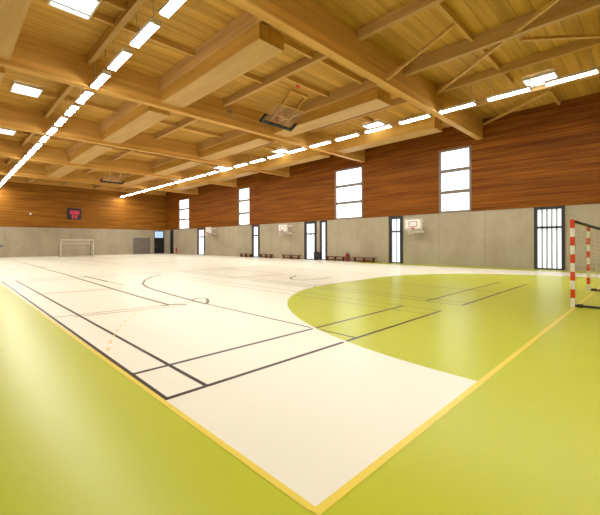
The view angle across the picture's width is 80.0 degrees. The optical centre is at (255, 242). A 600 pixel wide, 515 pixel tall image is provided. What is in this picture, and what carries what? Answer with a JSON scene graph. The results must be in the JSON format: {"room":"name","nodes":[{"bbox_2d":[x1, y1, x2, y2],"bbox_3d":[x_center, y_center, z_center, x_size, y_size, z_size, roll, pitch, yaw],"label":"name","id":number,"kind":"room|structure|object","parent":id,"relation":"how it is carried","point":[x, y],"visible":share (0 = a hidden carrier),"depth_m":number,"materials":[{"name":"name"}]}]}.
{"room":"sports hall","nodes":[
{"label":"sports hall","id":0,"kind":"room"},
{"bbox_2d":[0,181,165,256],"bbox_3d":[-21.980,-2.726,40.971,25.500,8.450,0.320,0,0,-41],"label":"wall","id":1,"kind":"structure","parent":0,"point":[111,220],"depth_m":41.31,"materials":[{"name":"wood"}]},
{"bbox_2d":[67,208,80,219],"bbox_3d":[-21.189,-3.374,41.356,1.500,1.300,0.112,0,0,-41],"label":"scoreboard","id":2,"kind":"object","parent":1,"relation":"attached to","point":[72,213],"visible":1,"depth_m":41.32,"materials":[{"name":"black plastic"}]},
{"bbox_2d":[0,176,164,195],"bbox_3d":[-21.970,-6.716,40.700,25.180,0.470,0.120,0,0,-41],"label":"beam","id":3,"kind":"structure","parent":1,"relation":"attached to","point":[12,179],"depth_m":41.48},
{"bbox_2d":[133,238,149,253],"bbox_3d":[-15.122,0.398,46.898,2.310,2.150,0.190,0,0,-41],"label":"door","id":4,"kind":"structure","parent":1,"relation":"in","point":[140,245],"depth_m":46.87,"materials":[{"name":"grey paint"}]},
{"bbox_2d":[154,231,163,253],"bbox_3d":[-13.288,-0.084,48.551,1.450,3.100,0.240,0,0,-41],"label":"door","id":5,"kind":"structure","parent":1,"relation":"in","point":[158,235],"depth_m":48.53,"materials":[{"name":"black plastic"}]},
{"bbox_2d":[0,253,599,514],"bbox_3d":[-5.633,1.536,22.233,25.800,0.202,50.030,0,0,-41],"label":"floor","id":6,"kind":"structure","parent":0,"point":[162,383],"depth_m":3.47,"materials":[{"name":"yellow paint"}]},
{"bbox_2d":[58,239,93,256],"bbox_3d":[-19.500,0.565,38.476,3.297,1.850,1.207,0,0,-41],"label":"goal","id":7,"kind":"object","parent":6,"relation":"on","point":[60,242],"visible":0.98,"depth_m":38.28,"materials":[{"name":"white metal"}]},
{"bbox_2d":[352,257,375,262],"bbox_3d":[7.800,1.211,25.598,0.260,0.350,1.900,0,0,-41],"label":"bench","id":8,"kind":"object","parent":6,"relation":"on","point":[373,258],"visible":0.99,"depth_m":25.49,"materials":[{"name":"brown wood"}]},
{"bbox_2d":[570,219,599,308],"bbox_3d":[8.638,0.433,8.569,3.797,1.900,1.207,0,0,-43],"label":"goal","id":9,"kind":"object","parent":6,"relation":"on","point":[573,222],"visible":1,"depth_m":7.70,"materials":[{"name":"white paint"}]},
{"bbox_2d":[0,0,599,191],"bbox_3d":[-5.666,-7.138,22.233,25.800,0.250,50.030,0,0,-41],"label":"ceiling","id":10,"kind":"structure","parent":0,"point":[194,22],"depth_m":13.25,"materials":[{"name":"wood"}]},
{"bbox_2d":[0,127,15,135],"bbox_3d":[-15.461,-6.880,21.773,1.120,0.150,1.120,0,0,-41],"label":"skylight","id":11,"kind":"object","parent":10,"relation":"attached to","point":[6,131],"visible":0.9,"depth_m":21.83,"materials":[{"name":"white glass"}]},
{"bbox_2d":[10,80,42,97],"bbox_3d":[-10.334,-6.899,15.961,1.120,0.150,1.120,0,0,-41],"label":"skylight","id":12,"kind":"object","parent":10,"relation":"attached to","point":[18,87],"visible":1,"depth_m":15.88,"materials":[{"name":"white glass"}]},
{"bbox_2d":[21,132,34,146],"bbox_3d":[-13.784,-6.817,21.838,0.180,0.330,7.200,0,0,-41],"label":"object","id":13,"kind":"structure","parent":10,"relation":"attached to","point":[29,136],"depth_m":23.03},
{"bbox_2d":[42,90,56,98],"bbox_3d":[-9.589,-6.898,16.485,0.610,0.200,0.120,0,0,-41],"label":"batten","id":14,"kind":"object","parent":10,"relation":"attached to","point":[44,93],"visible":0.86,"depth_m":16.46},
{"bbox_2d":[45,163,55,170],"bbox_3d":[-16.608,-6.721,29.348,0.180,0.500,7.200,0,0,-41],"label":"roof beam","id":15,"kind":"structure","parent":10,"relation":"attached to","point":[48,166],"depth_m":30.82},
{"bbox_2d":[46,164,78,177],"bbox_3d":[-16.473,-6.222,30.066,1.050,0.500,6.300,0,0,-41],"label":"ceiling box","id":16,"kind":"object","parent":15,"relation":"attached to","point":[57,171],"visible":0.75,"depth_m":29.76,"materials":[{"name":"brown wood"}]},
{"bbox_2d":[46,125,58,134],"bbox_3d":[-10.578,-6.389,18.418,0.280,1.210,1.440,0,0,-41],"label":"lamp","id":17,"kind":"object","parent":10,"relation":"hanging from","point":[53,128],"visible":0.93,"depth_m":18.26,"materials":[{"name":"white plastic"}]},
{"bbox_2d":[47,128,56,134],"bbox_3d":[-10.576,-5.799,18.418,0.260,0.030,1.360,0,0,-41],"label":"diffuser","id":18,"kind":"object","parent":17,"relation":"attached to","point":[50,131],"depth_m":18.42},
{"bbox_2d":[34,133,77,142],"bbox_3d":[-13.186,-6.884,23.313,2.670,0.200,0.120,0,0,-41],"label":"batten","id":19,"kind":"object","parent":10,"relation":"attached to","point":[35,134],"visible":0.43,"depth_m":23.42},
{"bbox_2d":[44,84,73,117],"bbox_3d":[-8.823,-6.836,16.214,0.180,0.330,7.200,0,0,-41],"label":"roof beam","id":20,"kind":"structure","parent":10,"relation":"attached to","point":[66,88],"depth_m":16.73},
{"bbox_2d":[54,105,68,125],"bbox_3d":[-9.338,-6.394,17.012,0.280,1.210,1.440,0,0,-41],"label":"lamp","id":21,"kind":"object","parent":10,"relation":"hanging from","point":[62,118],"visible":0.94,"depth_m":16.91,"materials":[{"name":"white plastic"}]},
{"bbox_2d":[55,118,66,125],"bbox_3d":[-9.336,-5.804,17.012,0.260,0.030,1.360,0,0,-41],"label":"diffuser","id":22,"kind":"object","parent":21,"relation":"attached to","point":[60,121],"depth_m":17.00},
{"bbox_2d":[64,86,79,115],"bbox_3d":[-8.098,-6.399,15.605,0.280,1.210,1.440,0,0,-41],"label":"lamp","id":23,"kind":"object","parent":10,"relation":"hanging from","point":[73,107],"visible":0.95,"depth_m":15.41,"materials":[{"name":"white plastic"}]},
{"bbox_2d":[65,106,78,115],"bbox_3d":[-8.095,-5.809,15.605,0.260,0.030,1.360,0,0,-41],"label":"diffuser","id":24,"kind":"object","parent":23,"relation":"attached to","point":[71,109],"depth_m":15.52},
{"bbox_2d":[47,0,100,20],"bbox_3d":[-5.207,-6.918,10.150,1.120,0.150,1.120,0,0,-41],"label":"skylight","id":25,"kind":"object","parent":10,"relation":"attached to","point":[84,9],"visible":1,"depth_m":10.32,"materials":[{"name":"white glass"}]},
{"bbox_2d":[66,141,87,155],"bbox_3d":[-11.647,-6.740,23.724,0.180,0.500,7.200,0,0,-41],"label":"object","id":26,"kind":"structure","parent":10,"relation":"attached to","point":[75,146],"depth_m":24.90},
{"bbox_2d":[68,143,112,164],"bbox_3d":[-11.511,-6.240,24.442,1.050,0.500,6.300,0,0,-41],"label":"ceiling box","id":27,"kind":"object","parent":26,"relation":"attached to","point":[87,152],"visible":0.89,"depth_m":24.04,"materials":[{"name":"brown wood"}]},
{"bbox_2d":[76,88,93,103],"bbox_3d":[-6.857,-6.403,14.200,0.280,1.210,1.440,0,0,-41],"label":"lamp","id":28,"kind":"object","parent":10,"relation":"hanging from","point":[85,94],"visible":0.74,"depth_m":14.12,"materials":[{"name":"white plastic"}]},
{"bbox_2d":[77,92,92,103],"bbox_3d":[-6.855,-5.813,14.200,0.260,0.030,1.360,0,0,-41],"label":"diffuser","id":29,"kind":"object","parent":28,"relation":"attached to","point":[84,96],"depth_m":14.15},
{"bbox_2d":[63,96,117,112],"bbox_3d":[-8.224,-6.903,17.689,2.670,0.200,0.120,0,0,-41],"label":"batten","id":30,"kind":"object","parent":10,"relation":"attached to","point":[71,99],"visible":0.64,"depth_m":17.77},
{"bbox_2d":[0,160,197,194],"bbox_3d":[-16.471,-6.387,34.469,25.180,1.170,0.300,0,0,-41],"label":"roof beam","id":31,"kind":"structure","parent":10,"relation":"attached to","point":[26,170],"depth_m":34.06,"materials":[{"name":"wood"}]},
{"bbox_2d":[90,49,110,89],"bbox_3d":[-5.617,-6.408,12.793,0.280,1.210,1.440,0,0,-41],"label":"lamp","id":32,"kind":"object","parent":10,"relation":"hanging from","point":[104,75],"visible":0.92,"depth_m":12.61,"materials":[{"name":"white plastic"}]},
{"bbox_2d":[91,74,109,88],"bbox_3d":[-5.614,-5.818,12.793,0.260,0.030,1.360,0,0,-41],"label":"diffuser","id":33,"kind":"object","parent":32,"relation":"attached to","point":[101,78],"depth_m":12.75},
{"bbox_2d":[93,11,113,25],"bbox_3d":[-4.693,-6.916,10.936,0.610,0.200,0.120,0,0,-41],"label":"batten","id":34,"kind":"object","parent":10,"relation":"attached to","point":[98,16],"visible":0.86,"depth_m":10.89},
{"bbox_2d":[100,171,123,184],"bbox_3d":[-13.571,-6.408,33.993,2.200,1.219,1.630,0,0,-41],"label":"hoop","id":35,"kind":"object","parent":10,"relation":"hanging from","point":[101,179],"visible":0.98,"depth_m":34.18,"materials":[{"name":"wood"}]},
{"bbox_2d":[103,0,125,11],"bbox_3d":[-4.065,-6.919,10.224,0.610,0.200,0.120,0,0,-41],"label":"batten","id":36,"kind":"object","parent":10,"relation":"attached to","point":[118,4],"visible":1,"depth_m":10.23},
{"bbox_2d":[87,0,145,64],"bbox_3d":[-3.861,-6.855,10.590,0.180,0.330,7.200,0,0,-41],"label":"roof beam","id":37,"kind":"structure","parent":10,"relation":"attached to","point":[132,6],"depth_m":11.27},
{"bbox_2d":[0,139,236,186],"bbox_3d":[-11.509,-6.405,28.845,25.180,1.170,0.300,0,0,-41],"label":"roof beam","id":38,"kind":"structure","parent":10,"relation":"attached to","point":[8,148],"depth_m":28.08,"materials":[{"name":"wood"}]},
{"bbox_2d":[208,168,258,181],"bbox_3d":[-2.195,-6.361,32.661,1.000,0.670,6.300,0,0,-41],"label":"ceiling box","id":39,"kind":"object","parent":38,"relation":"attached to","point":[233,173],"visible":0.86,"depth_m":32.47,"materials":[{"name":"brown wood"}]},
{"bbox_2d":[107,24,132,70],"bbox_3d":[-4.376,-6.413,11.387,0.280,1.210,1.440,0,0,-41],"label":"lamp","id":40,"kind":"object","parent":10,"relation":"hanging from","point":[125,53],"visible":0.94,"depth_m":11.23,"materials":[{"name":"white plastic"}]},
{"bbox_2d":[108,52,130,70],"bbox_3d":[-4.374,-5.823,11.387,0.260,0.030,1.360,0,0,-41],"label":"diffuser","id":41,"kind":"object","parent":40,"relation":"attached to","point":[121,57],"depth_m":11.34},
{"bbox_2d":[100,101,141,131],"bbox_3d":[-6.685,-6.759,18.099,0.180,0.500,7.200,0,0,-41],"label":"roof beam","id":42,"kind":"structure","parent":10,"relation":"attached to","point":[128,107],"depth_m":18.52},
{"bbox_2d":[102,104,169,143],"bbox_3d":[-6.550,-6.259,18.817,1.050,0.500,6.300,0,0,-41],"label":"ceiling box","id":43,"kind":"object","parent":42,"relation":"attached to","point":[143,117],"visible":0.89,"depth_m":18.16,"materials":[{"name":"brown wood"}]},
{"bbox_2d":[113,149,133,160],"bbox_3d":[-9.098,-6.835,25.973,0.180,0.330,7.200,0,0,-41],"label":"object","id":44,"kind":"structure","parent":10,"relation":"attached to","point":[121,154],"depth_m":27.22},
{"bbox_2d":[119,173,134,179],"bbox_3d":[-11.607,-6.740,33.761,0.180,0.500,7.200,0,0,-41],"label":"roof beam","id":45,"kind":"structure","parent":10,"relation":"attached to","point":[126,175],"depth_m":35.14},
{"bbox_2d":[120,174,157,185],"bbox_3d":[-11.441,-6.241,34.505,1.130,0.500,6.300,0,0,-41],"label":"ceiling box","id":46,"kind":"object","parent":45,"relation":"attached to","point":[135,179],"visible":0.75,"depth_m":34.16,"materials":[{"name":"brown wood"}]},
{"bbox_2d":[0,102,289,176],"bbox_3d":[-6.548,-6.424,23.221,25.180,1.170,0.300,0,0,-41],"label":"roof beam","id":47,"kind":"structure","parent":10,"relation":"attached to","point":[14,117],"depth_m":20.69,"materials":[{"name":"wood"}]},
{"bbox_2d":[260,148,329,170],"bbox_3d":[2.767,-6.380,27.037,1.000,0.670,6.300,0,0,-41],"label":"ceiling box","id":48,"kind":"object","parent":47,"relation":"attached to","point":[307,155],"visible":0.89,"depth_m":26.56,"materials":[{"name":"brown wood"}]},
{"bbox_2d":[130,6,160,48],"bbox_3d":[-3.136,-6.417,9.981,0.280,1.210,1.440,0,0,-41],"label":"lamp","id":49,"kind":"object","parent":10,"relation":"hanging from","point":[152,24],"visible":0.96,"depth_m":9.85,"materials":[{"name":"white plastic"}]},
{"bbox_2d":[131,23,157,46],"bbox_3d":[-3.134,-5.827,9.981,0.260,0.030,1.360,0,0,-41],"label":"diffuser","id":50,"kind":"object","parent":49,"relation":"attached to","point":[149,28],"depth_m":9.90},
{"bbox_2d":[132,151,166,158],"bbox_3d":[-8.341,-6.903,27.587,3.090,0.200,0.120,0,0,-41],"label":"batten","id":51,"kind":"object","parent":10,"relation":"attached to","point":[136,152],"visible":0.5,"depth_m":27.61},
{"bbox_2d":[122,23,193,56],"bbox_3d":[-3.295,-6.922,12.102,2.670,0.200,0.120,0,0,-41],"label":"batten","id":52,"kind":"object","parent":10,"relation":"attached to","point":[155,38],"visible":0.64,"depth_m":12.19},
{"bbox_2d":[151,156,178,167],"bbox_3d":[-6.645,-6.759,28.136,0.180,0.500,7.200,0,0,-41],"label":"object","id":53,"kind":"structure","parent":10,"relation":"attached to","point":[161,161],"depth_m":29.32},
{"bbox_2d":[153,158,203,175],"bbox_3d":[-6.480,-6.260,28.881,1.130,0.500,6.300,0,0,-41],"label":"ceiling box","id":54,"kind":"object","parent":53,"relation":"attached to","point":[177,165],"visible":0.89,"depth_m":28.45,"materials":[{"name":"brown wood"}]},
{"bbox_2d":[159,0,185,18],"bbox_3d":[-1.895,-6.422,8.575,0.280,1.210,1.440,0,0,-41],"label":"lamp","id":55,"kind":"object","parent":10,"relation":"hanging from","point":[169,7],"visible":1,"depth_m":8.80,"materials":[{"name":"white plastic"}]},
{"bbox_2d":[154,117,199,139],"bbox_3d":[-4.136,-6.854,20.349,0.180,0.330,7.200,0,0,-41],"label":"roof beam","id":56,"kind":"structure","parent":10,"relation":"attached to","point":[189,120],"depth_m":20.99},
{"bbox_2d":[0,33,364,162],"bbox_3d":[-1.586,-6.443,17.596,25.180,1.170,0.300,0,0,-41],"label":"roof beam","id":57,"kind":"structure","parent":10,"relation":"attached to","point":[30,55],"depth_m":14.38,"materials":[{"name":"wood"}]},
{"bbox_2d":[182,126,221,137],"bbox_3d":[-3.380,-6.921,21.963,3.090,0.200,0.120,0,0,-41],"label":"batten","id":58,"kind":"object","parent":10,"relation":"attached to","point":[190,128],"visible":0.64,"depth_m":21.95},
{"bbox_2d":[158,11,262,90],"bbox_3d":[-1.724,-6.778,12.475,0.180,0.500,7.200,0,0,-41],"label":"roof beam","id":59,"kind":"structure","parent":10,"relation":"attached to","point":[246,20],"depth_m":12.15,"materials":[{"name":"wood"}]},
{"bbox_2d":[161,22,283,107],"bbox_3d":[-1.588,-6.278,13.193,1.050,0.500,6.300,0,0,-41],"label":"ceiling box","id":60,"kind":"object","parent":59,"relation":"attached to","point":[260,43],"visible":1,"depth_m":12.26,"materials":[{"name":"brown wood"}]},
{"bbox_2d":[198,129,248,150],"bbox_3d":[-1.683,-6.778,22.512,0.180,0.500,7.200,0,0,-41],"label":"roof beam","id":61,"kind":"structure","parent":10,"relation":"attached to","point":[235,133],"depth_m":23.00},
{"bbox_2d":[199,133,271,160],"bbox_3d":[-1.518,-6.279,23.256,1.130,0.500,6.300,0,0,-41],"label":"ceiling box","id":62,"kind":"object","parent":61,"relation":"attached to","point":[248,141],"visible":0.89,"depth_m":22.66,"materials":[{"name":"brown wood"}]},
{"bbox_2d":[241,72,262,83],"bbox_3d":[-0.932,-6.931,14.147,3.220,0.200,0.120,0,0,-41],"label":"batten","id":63,"kind":"object","parent":10,"relation":"attached to","point":[248,75],"visible":0.36,"depth_m":14.83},
{"bbox_2d":[232,139,280,155],"bbox_3d":[0.626,-6.872,24.550,0.180,0.330,7.200,0,0,-41],"label":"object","id":64,"kind":"structure","parent":10,"relation":"attached to","point":[274,141],"depth_m":24.92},
{"bbox_2d":[223,51,327,106],"bbox_3d":[0.826,-6.872,14.725,0.180,0.330,7.200,0,0,-41],"label":"roof beam","id":65,"kind":"structure","parent":10,"relation":"attached to","point":[305,62],"depth_m":14.61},
{"bbox_2d":[259,88,307,130],"bbox_3d":[1.506,-6.424,17.130,2.200,1.296,1.630,0,0,-41],"label":"hoop","id":66,"kind":"object","parent":10,"relation":"hanging from","point":[262,120],"visible":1,"depth_m":17.11,"materials":[{"name":"wood"}]},
{"bbox_2d":[284,37,312,58],"bbox_3d":[0.867,-6.938,12.108,3.220,0.200,0.120,0,0,-41],"label":"batten","id":67,"kind":"object","parent":10,"relation":"attached to","point":[288,43],"visible":0.36,"depth_m":12.61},
{"bbox_2d":[284,76,328,96],"bbox_3d":[2.210,-6.943,15.626,3.090,0.200,0.120,0,0,-41],"label":"batten","id":68,"kind":"object","parent":10,"relation":"attached to","point":[292,79],"visible":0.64,"depth_m":15.62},
{"bbox_2d":[309,140,331,147],"bbox_3d":[3.839,-6.444,21.136,0.280,1.210,1.440,0,0,-41],"label":"lamp","id":69,"kind":"object","parent":10,"relation":"hanging from","point":[325,141],"visible":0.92,"depth_m":21.03,"materials":[{"name":"white plastic"}]},
{"bbox_2d":[310,142,329,147],"bbox_3d":[3.842,-5.854,21.136,0.260,0.030,1.360,0,0,-41],"label":"diffuser","id":70,"kind":"object","parent":69,"relation":"attached to","point":[319,143],"depth_m":21.13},
{"bbox_2d":[271,78,378,122],"bbox_3d":[3.278,-6.797,16.888,0.180,0.500,7.200,0,0,-41],"label":"roof beam","id":71,"kind":"structure","parent":10,"relation":"attached to","point":[352,89],"depth_m":16.52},
{"bbox_2d":[273,87,390,137],"bbox_3d":[3.444,-6.297,17.632,1.130,0.500,6.300,0,0,-41],"label":"ceiling box","id":72,"kind":"object","parent":71,"relation":"attached to","point":[376,98],"visible":0.93,"depth_m":16.71,"materials":[{"name":"brown wood"}]},
{"bbox_2d":[319,59,362,83],"bbox_3d":[3.401,-6.947,14.277,3.090,0.200,0.120,0,0,-41],"label":"batten","id":73,"kind":"object","parent":10,"relation":"attached to","point":[325,62],"visible":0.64,"depth_m":14.25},
{"bbox_2d":[335,132,359,140],"bbox_3d":[5.080,-6.449,19.730,0.280,1.210,1.440,0,0,-41],"label":"lamp","id":74,"kind":"object","parent":10,"relation":"hanging from","point":[355,133],"visible":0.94,"depth_m":19.60,"materials":[{"name":"white plastic"}]},
{"bbox_2d":[228,0,482,139],"bbox_3d":[3.376,-6.462,11.972,25.180,1.170,0.300,0,0,-41],"label":"roof beam","id":75,"kind":"structure","parent":10,"relation":"attached to","point":[308,22],"depth_m":11.65,"materials":[{"name":"wood"}]},
{"bbox_2d":[482,90,551,125],"bbox_3d":[12.908,-6.673,17.809,0.100,0.100,4.420,0,0,-2],"label":"brace","id":76,"kind":"object","parent":75,"relation":"attached to","point":[549,91],"visible":1,"depth_m":17.34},
{"bbox_2d":[308,97,409,132],"bbox_3d":[5.588,-6.891,18.926,0.180,0.330,7.200,0,0,-41],"label":"roof beam","id":77,"kind":"structure","parent":10,"relation":"attached to","point":[396,102],"depth_m":18.30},
{"bbox_2d":[361,119,387,128],"bbox_3d":[7.039,-6.965,20.953,1.120,0.150,1.120,0,0,-41],"label":"skylight","id":78,"kind":"object","parent":10,"relation":"attached to","point":[378,122],"visible":0.64,"depth_m":20.79,"materials":[{"name":"white glass"}]},
{"bbox_2d":[364,115,392,132],"bbox_3d":[6.320,-6.453,18.324,0.280,1.210,1.440,0,0,-41],"label":"lamp","id":79,"kind":"object","parent":10,"relation":"hanging from","point":[388,125],"visible":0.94,"depth_m":18.29,"materials":[{"name":"white plastic"}]},
{"bbox_2d":[366,126,390,132],"bbox_3d":[6.322,-5.863,18.324,0.260,0.030,1.360,0,0,-41],"label":"diffuser","id":80,"kind":"object","parent":79,"relation":"attached to","point":[377,128],"depth_m":18.29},
{"bbox_2d":[343,113,432,135],"bbox_3d":[7.912,-6.899,20.976,0.180,0.330,7.200,0,0,-41],"label":"roof beam","id":81,"kind":"structure","parent":10,"relation":"attached to","point":[395,122],"depth_m":20.70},
{"bbox_2d":[336,116,441,153],"bbox_3d":[7.729,-6.399,21.413,1.000,0.670,6.300,0,0,-41],"label":"ceiling box","id":82,"kind":"object","parent":81,"relation":"attached to","point":[429,125],"visible":0.93,"depth_m":20.66,"materials":[{"name":"brown wood"}]},
{"bbox_2d":[357,0,444,41],"bbox_3d":[5.787,-6.891,9.101,0.180,0.330,7.200,0,0,-41],"label":"roof beam","id":83,"kind":"structure","parent":10,"relation":"attached to","point":[414,7],"depth_m":10.76,"materials":[{"name":"wood"}]},
{"bbox_2d":[398,113,430,124],"bbox_3d":[7.561,-6.458,16.918,0.280,1.210,1.440,0,0,-41],"label":"lamp","id":84,"kind":"object","parent":10,"relation":"hanging from","point":[422,116],"visible":0.81,"depth_m":16.82,"materials":[{"name":"white plastic"}]},
{"bbox_2d":[400,115,428,123],"bbox_3d":[7.563,-5.868,16.918,0.260,0.030,1.360,0,0,-41],"label":"diffuser","id":85,"kind":"object","parent":84,"relation":"attached to","point":[419,117],"depth_m":16.85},
{"bbox_2d":[435,2,473,41],"bbox_3d":[6.213,-6.958,11.089,3.090,0.200,0.120,0,0,-41],"label":"batten","id":86,"kind":"object","parent":10,"relation":"attached to","point":[442,7],"visible":0.82,"depth_m":11.04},
{"bbox_2d":[385,23,454,79],"bbox_3d":[5.462,-6.375,11.966,0.100,0.954,2.347,0,0,-39],"label":"brace","id":87,"kind":"object","parent":86,"relation":"attached to","point":[449,28],"visible":1,"depth_m":11.84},
{"bbox_2d":[439,100,476,113],"bbox_3d":[8.801,-6.463,15.512,0.280,1.210,1.440,0,0,-41],"label":"lamp","id":88,"kind":"object","parent":10,"relation":"hanging from","point":[470,103],"visible":0.93,"depth_m":15.40,"materials":[{"name":"white plastic"}]},
{"bbox_2d":[479,48,500,70],"bbox_3d":[8.607,-6.967,13.175,2.900,0.200,0.120,0,0,-41],"label":"batten","id":89,"kind":"object","parent":10,"relation":"attached to","point":[489,58],"visible":0.43,"depth_m":13.46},
{"bbox_2d":[404,0,599,76],"bbox_3d":[8.240,-6.816,11.264,0.180,0.500,7.200,0,0,-41],"label":"roof beam","id":90,"kind":"structure","parent":10,"relation":"attached to","point":[565,9],"depth_m":11.51,"materials":[{"name":"wood"}]},
{"bbox_2d":[436,0,559,93],"bbox_3d":[8.192,-6.665,11.288,0.100,0.100,8.934,0,0,-2],"label":"brace","id":91,"kind":"object","parent":90,"relation":"attached to","point":[551,3],"visible":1,"depth_m":11.96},
{"bbox_2d":[502,73,513,84],"bbox_3d":[10.470,-6.974,14.819,1.710,0.200,0.120,0,0,-41],"label":"batten","id":92,"kind":"object","parent":10,"relation":"attached to","point":[507,77],"visible":0.64,"depth_m":14.92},
{"bbox_2d":[486,67,531,101],"bbox_3d":[10.041,-6.467,14.105,0.280,1.210,1.440,0,0,-41],"label":"lamp","id":93,"kind":"object","parent":10,"relation":"hanging from","point":[525,88],"visible":0.92,"depth_m":14.01,"materials":[{"name":"white plastic"}]},
{"bbox_2d":[488,88,529,100],"bbox_3d":[10.044,-5.877,14.105,0.260,0.030,1.360,0,0,-41],"label":"diffuser","id":94,"kind":"object","parent":93,"relation":"attached to","point":[521,90],"depth_m":14.04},
{"bbox_2d":[436,38,599,93],"bbox_3d":[10.549,-6.909,13.301,0.180,0.330,7.200,0,0,-41],"label":"roof beam","id":95,"kind":"structure","parent":10,"relation":"attached to","point":[582,44],"depth_m":13.48,"materials":[{"name":"wood"}]},
{"bbox_2d":[520,33,599,41],"bbox_3d":[11.028,-6.676,11.437,4.668,0.100,0.100,0,0,4],"label":"brace","id":96,"kind":"object","parent":95,"relation":"attached to","point":[577,36],"visible":1,"depth_m":11.49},
{"bbox_2d":[461,66,599,110],"bbox_3d":[12.874,-6.918,15.352,0.180,0.330,7.200,0,0,-41],"label":"roof beam","id":97,"kind":"structure","parent":10,"relation":"attached to","point":[482,101],"depth_m":15.85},
{"bbox_2d":[521,69,559,87],"bbox_3d":[12.166,-6.984,15.142,1.120,0.150,1.120,0,0,-41],"label":"skylight","id":98,"kind":"object","parent":10,"relation":"attached to","point":[535,80],"visible":0.77,"depth_m":15.01,"materials":[{"name":"white glass"}]},
{"bbox_2d":[546,88,560,104],"bbox_3d":[13.946,-6.987,16.645,3.140,0.200,0.120,0,0,-41],"label":"batten","id":99,"kind":"object","parent":10,"relation":"attached to","point":[553,94],"visible":0.71,"depth_m":16.80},
{"bbox_2d":[545,67,598,86],"bbox_3d":[11.282,-6.472,12.700,0.280,1.210,1.440,0,0,-41],"label":"lamp","id":100,"kind":"object","parent":10,"relation":"hanging from","point":[594,70],"visible":0.94,"depth_m":12.60,"materials":[{"name":"white plastic"}]},
{"bbox_3d":[-6.148,-6.846,8.572,0.180,0.330,7.200,0,0,-41],"label":"roof purlin","id":101,"kind":"structure","parent":10,"relation":"attached to","visible":0},
{"bbox_2d":[0,0,30,59],"bbox_3d":[-6.399,-6.345,8.949,1.040,0.670,6.300,0,0,-41],"label":"ceiling box","id":102,"kind":"object","parent":101,"relation":"attached to","point":[13,13],"visible":1,"depth_m":9.67,"materials":[{"name":"brown wood"}]},
{"bbox_2d":[165,92,599,271],"bbox_3d":[3.904,-2.824,30.662,0.320,8.450,49.430,0,0,-41],"label":"wall","id":103,"kind":"structure","parent":0,"point":[547,155],"depth_m":22.05,"materials":[{"name":"wood"}]},
{"bbox_2d":[170,230,173,253],"bbox_3d":[-11.240,-0.141,47.711,0.210,3.200,0.850,0,0,-41],"label":"door","id":104,"kind":"structure","parent":103,"relation":"in","point":[171,231],"depth_m":47.67,"materials":[{"name":"black plastic"}]},
{"bbox_2d":[179,198,188,228],"bbox_3d":[-9.120,-3.680,45.292,0.170,3.860,2.600,0,0,-41],"label":"window","id":105,"kind":"structure","parent":103,"relation":"in","point":[183,203],"depth_m":45.31,"materials":[{"name":"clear glass"}]},
{"bbox_2d":[197,228,204,254],"bbox_3d":[-6.482,-0.160,42.300,0.232,3.200,1.640,0,0,-41],"label":"door","id":106,"kind":"structure","parent":103,"relation":"in","point":[200,231],"depth_m":42.29,"materials":[{"name":"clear glass"}]},
{"bbox_2d":[238,187,249,225],"bbox_3d":[-1.155,-3.710,36.264,0.170,3.860,1.840,0,0,-41],"label":"window","id":107,"kind":"structure","parent":103,"relation":"in","point":[243,193],"depth_m":36.29,"materials":[{"name":"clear glass"}]},
{"bbox_2d":[252,224,259,256],"bbox_3d":[0.021,-0.184,34.929,0.232,3.200,1.120,0,0,-41],"label":"door","id":108,"kind":"structure","parent":103,"relation":"in","point":[255,228],"depth_m":34.92,"materials":[{"name":"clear glass"}]},
{"bbox_2d":[278,224,291,234],"bbox_3d":[2.462,-1.153,31.098,1.331,1.001,1.120,0,0,-41],"label":"hoop","id":109,"kind":"object","parent":103,"relation":"attached to","point":[282,228],"visible":1,"depth_m":31.01,"materials":[{"name":"white paint"}]},
{"bbox_2d":[304,221,316,259],"bbox_3d":[4.606,-0.202,29.732,0.232,3.200,1.300,0,0,-41],"label":"door","id":110,"kind":"structure","parent":103,"relation":"in","point":[310,227],"depth_m":29.74,"materials":[{"name":"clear glass"}]},
{"bbox_2d":[320,220,326,259],"bbox_3d":[5.514,-0.205,28.720,0.210,3.200,0.700,0,0,-41],"label":"door","id":111,"kind":"structure","parent":103,"relation":"in","point":[323,224],"depth_m":28.78,"materials":[{"name":"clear glass"}]},
{"bbox_2d":[335,165,362,219],"bbox_3d":[7.068,-3.741,26.942,0.170,3.860,2.460,0,0,-41],"label":"window","id":112,"kind":"structure","parent":103,"relation":"in","point":[348,181],"depth_m":26.91,"materials":[{"name":"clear glass"}]},
{"bbox_2d":[389,216,402,262],"bbox_3d":[9.551,-0.221,24.127,0.232,3.200,0.990,0,0,-41],"label":"door","id":113,"kind":"structure","parent":103,"relation":"in","point":[395,222],"depth_m":24.10,"materials":[{"name":"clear glass"}]},
{"bbox_2d":[404,218,423,233],"bbox_3d":[10.037,-1.042,22.511,1.331,1.001,1.120,0,0,-41],"label":"hoop","id":114,"kind":"object","parent":103,"relation":"attached to","point":[412,224],"visible":1,"depth_m":22.39,"materials":[{"name":"white paint"}]},
{"bbox_2d":[439,145,470,212],"bbox_3d":[11.997,-3.760,21.356,0.170,3.860,1.800,0,0,-41],"label":"window","id":115,"kind":"structure","parent":103,"relation":"in","point":[455,163],"depth_m":21.34,"materials":[{"name":"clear glass"}]},
{"bbox_2d":[534,206,564,269],"bbox_3d":[14.926,-0.241,18.034,0.232,3.200,1.220,0,0,-41],"label":"door","id":116,"kind":"structure","parent":103,"relation":"in","point":[549,222],"depth_m":18.04,"materials":[{"name":"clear glass"}]},
{"bbox_3d":[-6.973,-6.843,37.849,0.180,0.330,7.200,0,0,-41],"label":"roof purlin","id":117,"kind":"structure","parent":0,"visible":0},
{"bbox_2d":[171,181,207,190],"bbox_3d":[-7.156,-6.342,38.286,1.000,0.670,6.300,0,0,-41],"label":"ceiling box","id":118,"kind":"object","parent":117,"relation":"attached to","point":[183,185],"visible":0.71,"depth_m":38.44,"materials":[{"name":"brown wood"}]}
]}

